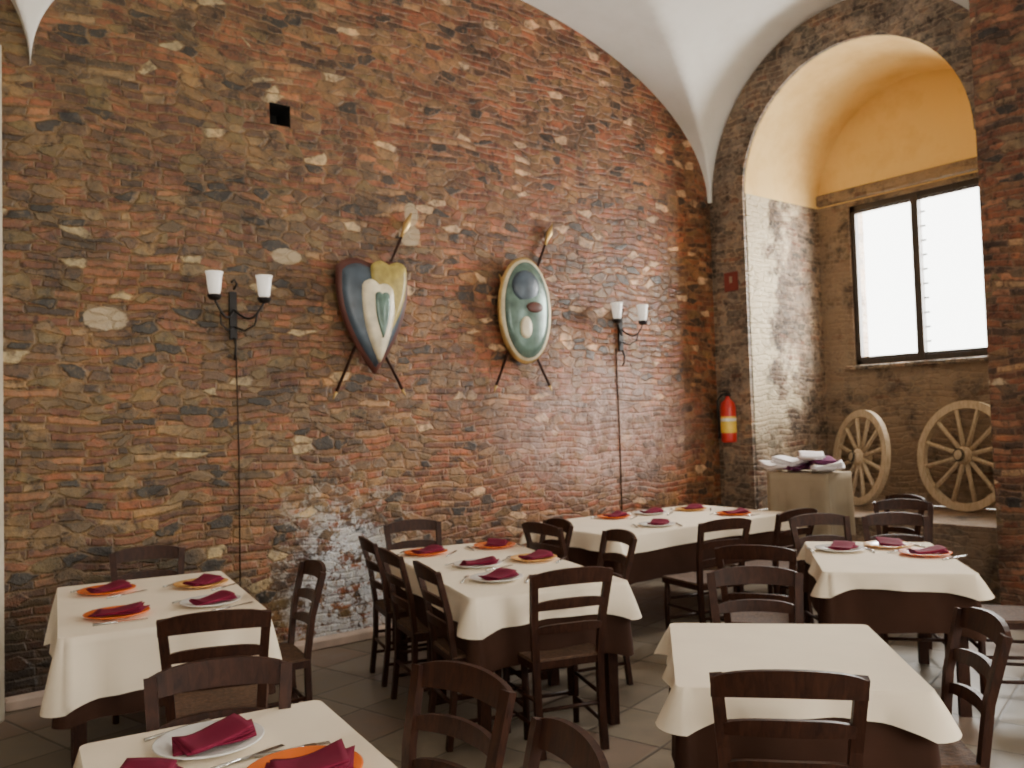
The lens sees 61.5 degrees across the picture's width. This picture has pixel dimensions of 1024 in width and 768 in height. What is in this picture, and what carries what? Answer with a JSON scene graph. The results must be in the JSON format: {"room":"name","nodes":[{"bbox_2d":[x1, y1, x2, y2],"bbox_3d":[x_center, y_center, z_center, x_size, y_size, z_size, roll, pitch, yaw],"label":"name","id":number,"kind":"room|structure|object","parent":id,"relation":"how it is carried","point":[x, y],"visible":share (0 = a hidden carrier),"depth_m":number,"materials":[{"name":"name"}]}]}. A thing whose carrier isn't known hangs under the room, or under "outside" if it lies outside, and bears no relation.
{"room":"restaurant","nodes":[
{"label":"restaurant","id":0,"kind":"room"},
{"bbox_2d":[205,270,272,359],"bbox_3d":[-1.903,-0.466,5.969,0.470,0.590,0.210,0,-3,-38],"label":"wall sconce","id":1,"kind":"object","parent":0,"point":[214,277],"depth_m":6.01,"materials":[{"name":"metal"}]},
{"bbox_2d":[205,270,222,293],"bbox_3d":[-2.020,-0.677,5.835,0.120,0.171,0.120,0,-3,-38],"label":"glass shade","id":2,"kind":"object","parent":1,"relation":"attached to","point":[214,277],"depth_m":5.80,"materials":[{"name":"glass"}]},
{"bbox_2d":[255,274,272,296],"bbox_3d":[-1.744,-0.677,6.050,0.120,0.171,0.120,0,-3,-38],"label":"glass shade","id":3,"kind":"object","parent":1,"relation":"attached to","point":[263,280],"depth_m":6.01,"materials":[{"name":"glass"}]},
{"bbox_2d":[0,0,721,696],"bbox_3d":[-3.157,-0.875,5.309,13.350,5.620,0.250,0,-3,-38],"label":"wall","id":4,"kind":"structure","parent":0,"point":[149,147],"depth_m":6.47,"materials":[{"name":"brick"}]},
{"bbox_2d":[0,45,4,722],"bbox_3d":[-3.179,-0.031,4.888,0.460,3.900,0.290,0,-3,-38],"label":"pilaster","id":5,"kind":"object","parent":4,"relation":"attached to","point":[2,672],"visible":1,"depth_m":4.89,"materials":[{"name":"brick"}]},
{"bbox_2d":[5,623,391,712],"bbox_3d":[-1.307,1.892,6.351,4.240,0.070,0.100,0,-3,-38],"label":"baseboard","id":6,"kind":"structure","parent":4,"relation":"attached to","point":[33,699],"depth_m":6.22,"materials":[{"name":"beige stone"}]},
{"bbox_2d":[236,340,240,586],"bbox_3d":[-1.909,0.739,6.012,0.020,2.180,0.009,0,-3,-38],"label":"cable","id":7,"kind":"object","parent":4,"relation":"attached to","point":[236,340],"depth_m":6.02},
{"bbox_2d":[333,212,411,398],"bbox_3d":[-1.035,-0.642,6.659,0.736,1.513,0.202,0,-3,-38],"label":"shield","id":8,"kind":"object","parent":4,"relation":"attached to","point":[372,299],"visible":1,"depth_m":6.56,"materials":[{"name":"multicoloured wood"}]},
{"bbox_2d":[494,223,552,391],"bbox_3d":[0.149,-0.709,7.594,0.733,1.554,0.192,0,-3,-38],"label":"shield","id":9,"kind":"object","parent":4,"relation":"attached to","point":[524,307],"visible":1,"depth_m":7.48,"materials":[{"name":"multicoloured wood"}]},
{"bbox_2d":[616,349,622,511],"bbox_3d":[1.048,0.748,8.319,0.020,2.180,0.009,0,-3,-38],"label":"cable","id":10,"kind":"object","parent":4,"relation":"attached to","point":[616,349],"depth_m":8.33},
{"bbox_2d":[11,0,842,203],"bbox_3d":[-0.202,-3.011,1.530,13.350,1.575,9.550,0,-3,-38],"label":"ceiling","id":11,"kind":"structure","parent":0,"point":[697,57],"depth_m":8.32,"materials":[{"name":"white paint"}]},
{"bbox_2d":[0,565,1023,767],"bbox_3d":[0.411,1.743,1.986,14.900,0.100,10.000,0,-3,-38],"label":"floor","id":12,"kind":"structure","parent":0,"point":[342,679],"depth_m":4.85,"materials":[{"name":"tile"}]},
{"bbox_2d":[109,545,184,724],"bbox_3d":[-2.144,1.446,5.099,0.432,0.909,0.523,-1,-3,-26],"label":"dining chair","id":13,"kind":"object","parent":12,"relation":"on","point":[150,551],"visible":0.3,"depth_m":5.31,"materials":[{"name":"brown wood"}]},
{"bbox_2d":[40,571,281,767],"bbox_3d":[-1.842,1.486,4.436,1.024,0.752,1.524,0,-3,-28],"label":"dining table","id":14,"kind":"object","parent":12,"relation":"on","point":[99,671],"visible":0.58,"depth_m":3.77,"materials":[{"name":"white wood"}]},
{"bbox_2d":[77,584,135,594],"bbox_3d":[-2.197,1.119,4.665,0.292,0.021,0.292,0,-3,-38],"label":"dinner plate","id":15,"kind":"object","parent":14,"relation":"on","point":[83,590],"visible":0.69,"depth_m":4.63,"materials":[{"name":"orange ceramic"}]},
{"bbox_2d":[86,580,131,593],"bbox_3d":[-2.183,1.099,4.664,0.143,0.038,0.262,-3,-3,28],"label":"folded napkin","id":16,"kind":"object","parent":15,"relation":"on","point":[118,584],"visible":1,"depth_m":4.66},
{"bbox_2d":[82,605,149,619],"bbox_3d":[-1.866,1.084,4.062,0.292,0.021,0.292,0,-3,-38],"label":"dinner plate","id":17,"kind":"object","parent":14,"relation":"on","point":[85,615],"visible":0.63,"depth_m":4.02,"materials":[{"name":"orange ceramic"}]},
{"bbox_2d":[88,601,149,616],"bbox_3d":[-1.853,1.065,4.061,0.271,0.037,0.156,0,-3,-28],"label":"folded napkin","id":18,"kind":"object","parent":17,"relation":"on","point":[136,607],"visible":1,"depth_m":4.04,"materials":[{"name":"fabric"}]},
{"bbox_2d":[92,618,147,625],"bbox_3d":[-1.780,1.080,3.910,0.230,0.010,0.017,0,-3,-28],"label":"knife","id":19,"kind":"object","parent":14,"relation":"on","point":[111,622],"visible":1,"depth_m":3.89,"materials":[{"name":"metal"}]},
{"bbox_2d":[107,589,146,598],"bbox_3d":[-2.046,1.115,4.576,0.017,0.010,0.230,-3,-3,32],"label":"knife","id":20,"kind":"object","parent":14,"relation":"on","point":[113,596],"visible":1,"depth_m":4.54,"materials":[{"name":"metal"}]},
{"bbox_2d":[173,578,228,588],"bbox_3d":[-1.727,1.109,4.778,0.292,0.021,0.292,0,-3,-38],"label":"dinner plate","id":21,"kind":"object","parent":14,"relation":"on","point":[179,583],"visible":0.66,"depth_m":4.75,"materials":[{"name":"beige ceramic"}]},
{"bbox_2d":[182,573,223,586],"bbox_3d":[-1.714,1.090,4.777,0.158,0.037,0.260,-2,-3,18],"label":"folded napkin","id":22,"kind":"object","parent":21,"relation":"on","point":[205,578],"visible":1,"depth_m":4.77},
{"bbox_2d":[179,594,240,607],"bbox_3d":[-1.498,1.081,4.273,0.292,0.021,0.292,0,-3,-38],"label":"dinner plate","id":23,"kind":"object","parent":14,"relation":"on","point":[185,602],"visible":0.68,"depth_m":4.25,"materials":[{"name":"white ceramic"}]},
{"bbox_2d":[189,590,236,605],"bbox_3d":[-1.484,1.062,4.272,0.143,0.038,0.262,-3,-3,33],"label":"folded napkin","id":24,"kind":"object","parent":23,"relation":"on","point":[222,595],"visible":1,"depth_m":4.26,"materials":[{"name":"fabric"}]},
{"bbox_2d":[212,582,240,590],"bbox_3d":[-1.563,1.107,4.717,0.017,0.010,0.230,-3,-3,22],"label":"knife","id":25,"kind":"object","parent":14,"relation":"on","point":[217,588],"visible":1,"depth_m":4.68,"materials":[{"name":"metal"}]},
{"bbox_2d":[211,601,251,610],"bbox_3d":[-1.355,1.078,4.172,0.017,0.010,0.230,-4,-3,37],"label":"knife","id":26,"kind":"object","parent":14,"relation":"on","point":[222,608],"visible":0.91,"depth_m":4.15,"materials":[{"name":"metal"}]},
{"bbox_2d":[156,609,271,721],"bbox_3d":[-1.231,1.356,3.595,0.432,0.909,0.523,-1,-3,-18],"label":"dining chair","id":27,"kind":"object","parent":12,"relation":"on","point":[178,705],"visible":0.49,"depth_m":3.42,"materials":[{"name":"brown wood"}]},
{"bbox_2d":[143,656,292,731],"bbox_3d":[-0.818,1.295,2.419,0.432,0.909,0.523,-1,-3,-18],"label":"dining chair","id":28,"kind":"object","parent":12,"relation":"on","point":[231,670],"visible":0.49,"depth_m":2.65,"materials":[{"name":"brown wood"}]},
{"bbox_2d":[73,700,397,767],"bbox_3d":[-0.531,1.341,1.911,0.824,0.752,1.614,0,-3,-30],"label":"dining table","id":29,"kind":"object","parent":12,"relation":"on","point":[313,721],"visible":0.52,"depth_m":2.39,"materials":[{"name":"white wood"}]},
{"bbox_2d":[120,757,182,767],"bbox_3d":[-0.908,0.962,2.087,0.156,0.037,0.271,-2,-2,2],"label":"folded napkin","id":30,"kind":"object","parent":29,"relation":"on","point":[138,762],"visible":1,"depth_m":2.16,"materials":[{"name":"fabric"}]},
{"bbox_2d":[144,718,211,741],"bbox_3d":[-0.961,0.995,2.478,0.022,0.012,0.198,-4,-3,42],"label":"fork","id":31,"kind":"object","parent":29,"relation":"on","point":[208,719],"visible":0.68,"depth_m":2.45,"materials":[{"name":"metal"}]},
{"bbox_2d":[152,720,264,759],"bbox_3d":[-0.831,0.982,2.362,0.292,0.021,0.292,0,-3,-38],"label":"dinner plate","id":32,"kind":"object","parent":29,"relation":"on","point":[162,746],"visible":0.52,"depth_m":2.33,"materials":[{"name":"white ceramic"}]},
{"bbox_2d":[172,713,256,756],"bbox_3d":[-0.817,0.963,2.361,0.156,0.037,0.271,-4,-3,42],"label":"folded napkin","id":33,"kind":"object","parent":32,"relation":"on","point":[233,728],"visible":1,"depth_m":2.35,"materials":[{"name":"fabric"}]},
{"bbox_2d":[211,744,284,767],"bbox_3d":[-0.697,0.978,2.248,0.017,0.010,0.230,-4,-3,42],"label":"knife","id":34,"kind":"object","parent":29,"relation":"on","point":[238,760],"visible":1,"depth_m":2.24,"materials":[{"name":"metal"}]},
{"bbox_2d":[254,741,330,757],"bbox_3d":[-0.586,0.976,2.298,0.198,0.012,0.022,-1,-3,-23],"label":"fork","id":35,"kind":"object","parent":29,"relation":"on","point":[325,742],"visible":0.71,"depth_m":2.30,"materials":[{"name":"metal"}]},
{"bbox_2d":[247,745,363,767],"bbox_3d":[-0.517,0.963,2.138,0.292,0.021,0.292,0,-3,-38],"label":"dinner plate","id":36,"kind":"object","parent":29,"relation":"on","point":[298,751],"visible":0.38,"depth_m":2.23,"materials":[{"name":"orange ceramic"}]},
{"bbox_2d":[265,738,354,767],"bbox_3d":[-0.503,0.944,2.137,0.260,0.037,0.158,0,-3,-27],"label":"folded napkin","id":37,"kind":"object","parent":36,"relation":"on","point":[335,754],"visible":1,"depth_m":2.15,"materials":[{"name":"fabric"}]},
{"bbox_2d":[268,559,326,707],"bbox_3d":[-1.226,1.390,4.404,0.523,0.909,0.432,0,-3,-28],"label":"dining chair","id":38,"kind":"object","parent":12,"relation":"on","point":[289,652],"visible":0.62,"depth_m":4.43,"materials":[{"name":"brown wood"}]},
{"bbox_2d":[358,536,426,686],"bbox_3d":[-0.708,1.422,5.544,0.523,0.909,0.432,-1,-3,-22],"label":"dining chair","id":39,"kind":"object","parent":12,"relation":"on","point":[384,606],"visible":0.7,"depth_m":5.37,"materials":[{"name":"brown wood"}]},
{"bbox_2d":[378,547,440,699],"bbox_3d":[-0.490,1.393,5.003,0.523,0.909,0.432,-1,-3,-24],"label":"dining chair","id":40,"kind":"object","parent":12,"relation":"on","point":[411,626],"visible":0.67,"depth_m":4.88,"materials":[{"name":"brown wood"}]},
{"bbox_2d":[383,519,441,660],"bbox_3d":[-0.640,1.444,6.119,0.432,0.909,0.523,-1,-3,-22],"label":"dining chair","id":41,"kind":"object","parent":12,"relation":"on","point":[410,524],"visible":0.38,"depth_m":6.33,"materials":[{"name":"brown wood"}]},
{"bbox_2d":[401,660,516,767],"bbox_3d":[-0.289,1.275,2.327,0.523,0.909,0.432,1,-3,-44],"label":"dining chair","id":42,"kind":"object","parent":12,"relation":"on","point":[480,683],"visible":1,"depth_m":2.51,"materials":[{"name":"brown wood"}]},
{"bbox_2d":[412,560,529,751],"bbox_3d":[-0.229,1.363,4.474,0.523,0.909,0.432,-1,-3,-22],"label":"dining chair","id":43,"kind":"object","parent":12,"relation":"on","point":[448,650],"visible":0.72,"depth_m":4.35,"materials":[{"name":"brown wood"}]},
{"bbox_2d":[376,543,641,733],"bbox_3d":[-0.116,1.467,5.199,1.024,0.752,1.944,-1,-3,-22],"label":"dining table","id":44,"kind":"object","parent":12,"relation":"on","point":[491,622],"visible":0.61,"depth_m":4.46,"materials":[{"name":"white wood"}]},
{"bbox_2d":[404,548,447,555],"bbox_3d":[-0.568,1.113,5.682,0.292,0.021,0.292,0,-3,-38],"label":"dinner plate","id":45,"kind":"object","parent":44,"relation":"on","point":[409,552],"visible":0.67,"depth_m":5.66,"materials":[{"name":"orange ceramic"}]},
{"bbox_2d":[411,544,444,553],"bbox_3d":[-0.555,1.094,5.681,0.143,0.038,0.262,-4,-3,38],"label":"folded napkin","id":46,"kind":"object","parent":45,"relation":"on","point":[431,548],"visible":1,"depth_m":5.68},
{"bbox_2d":[453,559,501,567],"bbox_3d":[-0.206,1.080,5.154,0.292,0.021,0.292,0,-3,-38],"label":"dinner plate","id":47,"kind":"object","parent":44,"relation":"on","point":[457,563],"visible":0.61,"depth_m":5.12,"materials":[{"name":"white ceramic"}]},
{"bbox_2d":[459,556,499,565],"bbox_3d":[-0.193,1.061,5.153,0.271,0.037,0.156,-1,-3,-18],"label":"folded napkin","id":48,"kind":"object","parent":47,"relation":"on","point":[489,560],"visible":1,"depth_m":5.12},
{"bbox_2d":[473,541,515,548],"bbox_3d":[-0.120,1.109,5.905,0.292,0.021,0.292,0,-3,-38],"label":"dinner plate","id":49,"kind":"object","parent":44,"relation":"on","point":[480,544],"visible":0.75,"depth_m":5.90,"materials":[{"name":"orange ceramic"}]},
{"bbox_2d":[483,538,508,546],"bbox_3d":[-0.107,1.090,5.904,0.158,0.037,0.260,-2,-2,8],"label":"folded napkin","id":50,"kind":"object","parent":49,"relation":"on","point":[496,542],"visible":1,"depth_m":5.90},
{"bbox_2d":[470,572,522,582],"bbox_3d":[-0.086,1.057,4.691,0.292,0.021,0.292,0,-3,-38],"label":"dinner plate","id":51,"kind":"object","parent":44,"relation":"on","point":[476,577],"visible":0.56,"depth_m":4.67,"materials":[{"name":"white ceramic"}]},
{"bbox_2d":[478,568,518,580],"bbox_3d":[-0.072,1.038,4.690,0.156,0.037,0.271,-3,-3,37],"label":"folded napkin","id":52,"kind":"object","parent":51,"relation":"on","point":[499,573],"visible":1,"depth_m":4.68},
{"bbox_2d":[485,565,511,571],"bbox_3d":[-0.073,1.076,5.040,0.017,0.010,0.230,-4,-3,42],"label":"knife","id":53,"kind":"object","parent":44,"relation":"on","point":[486,570],"visible":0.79,"depth_m":5.00,"materials":[{"name":"metal"}]},
{"bbox_2d":[510,553,556,561],"bbox_3d":[0.134,1.077,5.319,0.292,0.021,0.292,0,-3,-38],"label":"dinner plate","id":54,"kind":"object","parent":44,"relation":"on","point":[514,557],"visible":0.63,"depth_m":5.29,"materials":[{"name":"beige ceramic"}]},
{"bbox_2d":[518,549,553,559],"bbox_3d":[0.148,1.058,5.318,0.143,0.038,0.262,-4,-3,43],"label":"folded napkin","id":55,"kind":"object","parent":54,"relation":"on","point":[540,553],"visible":1,"depth_m":5.31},
{"bbox_2d":[521,522,568,560],"bbox_3d":[0.391,1.412,6.083,0.523,0.909,0.432,0,-3,-36],"label":"dining chair","id":56,"kind":"object","parent":12,"relation":"on","point":[528,527],"visible":0.32,"depth_m":5.90,"materials":[{"name":"brown wood"}]},
{"bbox_2d":[539,518,573,558],"bbox_3d":[0.141,1.416,5.999,0.523,0.909,0.432,-1,-3,-24],"label":"dining chair","id":57,"kind":"object","parent":12,"relation":"on","point":[567,526],"visible":0.17,"depth_m":6.10,"materials":[{"name":"brown wood"}]},
{"bbox_2d":[503,566,613,760],"bbox_3d":[0.229,1.343,4.328,0.432,0.909,0.523,-1,-3,-20],"label":"dining chair","id":58,"kind":"object","parent":12,"relation":"on","point":[536,660],"visible":0.81,"depth_m":4.18,"materials":[{"name":"brown wood"}]},
{"bbox_2d":[522,716,608,767],"bbox_3d":[-0.064,1.249,1.855,0.523,0.909,0.432,-1,-3,-18],"label":"dining chair","id":59,"kind":"object","parent":12,"relation":"on","point":[568,741],"visible":1,"depth_m":2.02,"materials":[{"name":"brown wood"}]},
{"bbox_2d":[567,529,637,695],"bbox_3d":[0.487,1.378,5.327,0.523,0.909,0.432,-1,-3,-20],"label":"dining chair","id":60,"kind":"object","parent":12,"relation":"on","point":[627,537],"visible":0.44,"depth_m":5.32,"materials":[{"name":"brown wood"}]},
{"bbox_2d":[519,505,797,594],"bbox_3d":[1.273,1.512,7.271,2.164,0.752,1.264,0,-3,-35],"label":"dining table","id":61,"kind":"object","parent":12,"relation":"on","point":[668,550],"visible":0.52,"depth_m":6.66,"materials":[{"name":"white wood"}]},
{"bbox_2d":[597,514,630,518],"bbox_3d":[0.877,1.142,7.406,0.292,0.021,0.292,0,-3,-38],"label":"dinner plate","id":62,"kind":"object","parent":61,"relation":"on","point":[601,515],"visible":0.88,"depth_m":7.32,"materials":[{"name":"orange ceramic"}]},
{"bbox_2d":[603,511,627,516],"bbox_3d":[0.891,1.123,7.405,0.260,0.037,0.158,0,-3,-42],"label":"folded napkin","id":63,"kind":"object","parent":62,"relation":"on","point":[616,513],"visible":1,"depth_m":7.38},
{"bbox_2d":[634,510,666,514],"bbox_3d":[1.224,1.141,7.612,0.292,0.021,0.292,0,-3,-38],"label":"dinner plate","id":64,"kind":"object","parent":61,"relation":"on","point":[637,512],"visible":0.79,"depth_m":7.52,"materials":[{"name":"white ceramic"}]},
{"bbox_2d":[639,507,663,512],"bbox_3d":[1.237,1.121,7.612,0.262,0.038,0.143,0,-3,-42],"label":"folded napkin","id":65,"kind":"object","parent":64,"relation":"on","point":[654,509],"visible":1,"depth_m":7.60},
{"bbox_2d":[638,521,674,526],"bbox_3d":[1.143,1.109,6.789,0.292,0.021,0.292,0,-3,-38],"label":"dinner plate","id":66,"kind":"object","parent":61,"relation":"on","point":[645,522],"visible":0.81,"depth_m":6.75,"materials":[{"name":"white ceramic"}]},
{"bbox_2d":[647,518,669,524],"bbox_3d":[1.156,1.089,6.788,0.143,0.038,0.262,-3,-3,23],"label":"folded napkin","id":67,"kind":"object","parent":66,"relation":"on","point":[655,521],"visible":0.99,"depth_m":6.80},
{"bbox_2d":[675,506,706,510],"bbox_3d":[1.628,1.138,7.826,0.292,0.021,0.292,0,-3,-38],"label":"dinner plate","id":68,"kind":"object","parent":61,"relation":"on","point":[678,508],"visible":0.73,"depth_m":7.74,"materials":[{"name":"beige ceramic"}]},
{"bbox_2d":[680,504,703,509],"bbox_3d":[1.641,1.119,7.825,0.156,0.037,0.271,-4,-3,42],"label":"folded napkin","id":69,"kind":"object","parent":68,"relation":"on","point":[691,506],"visible":1,"depth_m":7.81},
{"bbox_2d":[717,510,751,515],"bbox_3d":[1.908,1.111,7.386,0.292,0.021,0.292,0,-3,-38],"label":"dinner plate","id":70,"kind":"object","parent":61,"relation":"on","point":[719,512],"visible":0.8,"depth_m":7.33,"materials":[{"name":"orange ceramic"}]},
{"bbox_2d":[722,508,748,513],"bbox_3d":[1.921,1.092,7.385,0.260,0.037,0.158,-1,-3,-22],"label":"folded napkin","id":71,"kind":"object","parent":70,"relation":"on","point":[738,510],"visible":1,"depth_m":7.35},
{"bbox_2d":[662,518,751,629],"bbox_3d":[1.389,1.382,6.081,0.432,0.909,0.523,-1,-3,-24],"label":"dining chair","id":72,"kind":"object","parent":12,"relation":"on","point":[697,580],"visible":0.62,"depth_m":5.92,"materials":[{"name":"brown wood"}]},
{"bbox_2d":[706,565,803,623],"bbox_3d":[1.098,1.293,3.747,0.432,0.909,0.523,-2,-2,9],"label":"dining chair","id":73,"kind":"object","parent":12,"relation":"on","point":[752,574],"visible":0.34,"depth_m":3.96,"materials":[{"name":"brown wood"}]},
{"bbox_2d":[714,545,804,623],"bbox_3d":[1.415,1.331,4.862,0.432,0.909,0.523,-3,-3,22],"label":"dining chair","id":74,"kind":"object","parent":12,"relation":"on","point":[751,552],"visible":0.29,"depth_m":4.70,"materials":[{"name":"brown wood"}]},
{"bbox_2d":[730,508,817,623],"bbox_3d":[2.005,1.383,6.522,0.432,0.909,0.523,0,-3,-33],"label":"dining chair","id":75,"kind":"object","parent":12,"relation":"on","point":[784,516],"visible":0.44,"depth_m":6.36,"materials":[{"name":"brown wood"}]},
{"bbox_2d":[709,669,870,767],"bbox_3d":[0.824,1.254,2.605,0.432,0.909,0.523,-2,-2,10],"label":"dining chair","id":76,"kind":"object","parent":12,"relation":"on","point":[755,683],"visible":0.95,"depth_m":2.40,"materials":[{"name":"brown wood"}]},
{"bbox_2d":[759,451,855,562],"bbox_3d":[2.696,1.239,7.794,0.520,1.254,0.853,0,-3,-29],"label":"side table","id":77,"kind":"object","parent":12,"relation":"on","point":[824,489],"visible":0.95,"depth_m":7.62,"materials":[{"name":"fabric"}]},
{"bbox_2d":[654,623,961,767],"bbox_3d":[0.990,1.346,3.099,0.924,0.752,1.004,-2,-2,9],"label":"dining table","id":78,"kind":"object","parent":12,"relation":"on","point":[907,720],"visible":0.89,"depth_m":2.73,"materials":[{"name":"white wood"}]},
{"bbox_2d":[788,513,888,644],"bbox_3d":[2.167,1.345,5.744,0.432,0.909,0.523,-1,-2,-6],"label":"dining chair","id":79,"kind":"object","parent":12,"relation":"on","point":[809,519],"visible":0.32,"depth_m":5.96,"materials":[{"name":"brown wood"}]},
{"bbox_2d":[761,502,996,527],"bbox_3d":[3.791,1.549,8.351,1.320,0.620,2.320,0,-3,-38],"label":"stone bench","id":80,"kind":"object","parent":12,"relation":"on","point":[941,514],"visible":0.18,"depth_m":7.95,"materials":[{"name":"stone"}]},
{"bbox_2d":[833,410,890,505],"bbox_3d":[3.646,0.769,9.008,0.238,0.999,1.000,-1,-2,-15],"label":"wheel","id":81,"kind":"object","parent":80,"relation":"on","point":[860,457],"visible":0.95,"depth_m":8.91,"materials":[{"name":"brown wood"}]},
{"bbox_2d":[917,400,994,511],"bbox_3d":[4.330,0.685,8.213,0.236,1.059,1.061,0,-3,-28],"label":"wheel","id":82,"kind":"object","parent":80,"relation":"on","point":[965,455],"visible":0.89,"depth_m":8.26,"materials":[{"name":"brown wood"}]},
{"bbox_2d":[797,542,994,717],"bbox_3d":[2.197,1.393,5.079,0.904,0.752,1.284,-2,-2,14],"label":"dining table","id":83,"kind":"object","parent":12,"relation":"on","point":[894,592],"visible":0.85,"depth_m":4.56,"materials":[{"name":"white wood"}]},
{"bbox_2d":[815,544,864,552],"bbox_3d":[2.030,1.021,5.328,0.292,0.021,0.292,0,-3,-38],"label":"dinner plate","id":84,"kind":"object","parent":83,"relation":"on","point":[823,546],"visible":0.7,"depth_m":5.30,"materials":[{"name":"white ceramic"}]},
{"bbox_2d":[826,540,858,550],"bbox_3d":[2.043,1.002,5.327,0.156,0.037,0.271,-3,-3,37],"label":"folded napkin","id":85,"kind":"object","parent":84,"relation":"on","point":[839,545],"visible":1,"depth_m":5.33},
{"bbox_2d":[863,540,913,548],"bbox_3d":[2.368,1.015,5.415,0.292,0.021,0.292,0,-3,-38],"label":"dinner plate","id":86,"kind":"object","parent":83,"relation":"on","point":[874,543],"visible":0.71,"depth_m":5.39,"materials":[{"name":"beige ceramic"}]},
{"bbox_2d":[875,537,905,546],"bbox_3d":[2.381,0.995,5.414,0.158,0.037,0.260,-2,-3,18],"label":"folded napkin","id":87,"kind":"object","parent":86,"relation":"on","point":[884,541],"visible":1,"depth_m":5.41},
{"bbox_2d":[898,548,952,556],"bbox_3d":[2.440,0.998,5.078,0.292,0.021,0.292,0,-3,-38],"label":"dinner plate","id":88,"kind":"object","parent":83,"relation":"on","point":[904,550],"visible":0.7,"depth_m":5.04,"materials":[{"name":"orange ceramic"}]},
{"bbox_2d":[907,545,948,553],"bbox_3d":[2.454,0.979,5.077,0.262,0.038,0.143,-1,-2,-7],"label":"folded napkin","id":89,"kind":"object","parent":88,"relation":"on","point":[935,548],"visible":1,"depth_m":5.04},
{"bbox_2d":[942,555,966,560],"bbox_3d":[2.540,0.994,4.934,0.230,0.010,0.017,0,-3,-33],"label":"knife","id":90,"kind":"object","parent":83,"relation":"on","point":[943,559],"visible":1,"depth_m":4.91,"materials":[{"name":"metal"}]},
{"bbox_2d":[873,499,933,543],"bbox_3d":[3.000,1.354,6.538,0.432,0.909,0.523,-3,-3,22],"label":"dining chair","id":91,"kind":"object","parent":12,"relation":"on","point":[889,504],"visible":0.25,"depth_m":6.75,"materials":[{"name":"brown wood"}]},
{"bbox_2d":[882,494,926,534],"bbox_3d":[3.073,1.373,7.052,0.523,0.909,0.432,-1,-3,-18],"label":"dining chair","id":92,"kind":"object","parent":12,"relation":"on","point":[885,529],"visible":0.23,"depth_m":7.14,"materials":[{"name":"brown wood"}]},
{"bbox_2d":[861,512,948,651],"bbox_3d":[2.588,1.330,5.678,0.432,0.909,0.523,-2,-2,14],"label":"dining chair","id":93,"kind":"object","parent":12,"relation":"on","point":[883,517],"visible":0.33,"depth_m":5.88,"materials":[{"name":"brown wood"}]},
{"bbox_2d":[939,607,1012,767],"bbox_3d":[1.418,1.252,2.977,0.523,0.909,0.432,-2,-2,8],"label":"dining chair","id":94,"kind":"object","parent":12,"relation":"on","point":[956,754],"visible":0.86,"depth_m":2.92,"materials":[{"name":"brown wood"}]},
{"bbox_2d":[968,604,1023,694],"bbox_3d":[2.819,1.286,4.801,0.523,0.909,0.432,-2,-2,14],"label":"dining chair","id":95,"kind":"object","parent":12,"relation":"on","point":[1013,616],"visible":0.3,"depth_m":4.71,"materials":[{"name":"brown wood"}]},
{"bbox_2d":[610,302,647,365],"bbox_3d":[1.116,-0.477,8.326,0.470,0.590,0.210,0,-3,-38],"label":"wall sconce","id":96,"kind":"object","parent":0,"point":[617,308],"depth_m":8.36,"materials":[{"name":"glass"}]},
{"bbox_2d":[610,302,622,318],"bbox_3d":[0.999,-0.688,8.191,0.120,0.171,0.120,0,-3,-38],"label":"glass shade","id":97,"kind":"object","parent":96,"relation":"attached to","point":[616,306],"depth_m":8.15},
{"bbox_2d":[636,304,647,320],"bbox_3d":[1.275,-0.688,8.407,0.120,0.171,0.120,0,-3,-38],"label":"glass shade","id":98,"kind":"object","parent":96,"relation":"attached to","point":[641,308],"depth_m":8.37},
{"bbox_2d":[710,0,1000,604],"bbox_3d":[5.117,-1.111,5.558,0.001,5.620,9.550,0,-3,-38],"label":"wall","id":99,"kind":"structure","parent":0,"point":[980,544],"depth_m":7.27,"materials":[{"name":"brick"}]},
{"bbox_2d":[717,391,736,442],"bbox_3d":[2.266,0.341,8.986,0.219,0.536,0.173,-2,-2,-2],"label":"fire extinguisher","id":100,"kind":"object","parent":99,"relation":"attached to","point":[727,433],"visible":1,"depth_m":8.92,"materials":[{"name":"red metal"}]},
{"bbox_2d":[713,0,975,566],"bbox_3d":[3.178,-0.872,8.030,0.055,5.465,3.090,0,-3,-38],"label":"arch","id":101,"kind":"object","parent":99,"relation":"attached to","point":[943,26],"visible":0.84,"depth_m":8.90,"materials":[{"name":"stone"}]},
{"bbox_2d":[724,271,738,291],"bbox_3d":[2.312,-1.080,9.076,0.016,0.200,0.170,0,-3,-38],"label":"sign","id":102,"kind":"object","parent":101,"relation":"attached to","point":[731,278],"visible":1,"depth_m":9.07,"materials":[{"name":"red plastic"}]},
{"bbox_2d":[744,35,995,509],"bbox_3d":[3.830,-0.990,8.547,1.650,4.465,2.330,0,-3,-38],"label":"wall niche","id":103,"kind":"object","parent":99,"relation":"attached to","point":[868,109],"visible":0.73,"depth_m":9.16,"materials":[{"name":"paint"}]},
{"bbox_2d":[816,156,977,207],"bbox_3d":[4.194,-2.135,8.905,0.050,0.130,2.310,0,-3,-38],"label":"trim","id":104,"kind":"structure","parent":103,"relation":"attached to","point":[970,164],"depth_m":9.03,"materials":[{"name":"wood"}]},
{"bbox_2d":[845,356,987,370],"bbox_3d":[4.208,-0.214,8.880,0.100,0.050,1.610,0,-3,-38],"label":"sill","id":105,"kind":"structure","parent":103,"relation":"attached to","point":[977,358],"depth_m":8.84,"materials":[{"name":"stone"}]},
{"bbox_2d":[849,178,987,364],"bbox_3d":[4.252,-1.122,8.973,0.094,1.760,1.450,0,-3,-38],"label":"window","id":106,"kind":"structure","parent":103,"relation":"attached to","point":[914,198],"depth_m":8.96,"materials":[{"name":"brown wood"}]},
{"bbox_2d":[969,0,1023,605],"bbox_3d":[4.320,-1.056,6.310,0.330,5.610,1.520,0,-3,-38],"label":"wall","id":107,"kind":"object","parent":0,"point":[996,26],"visible":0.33,"depth_m":6.67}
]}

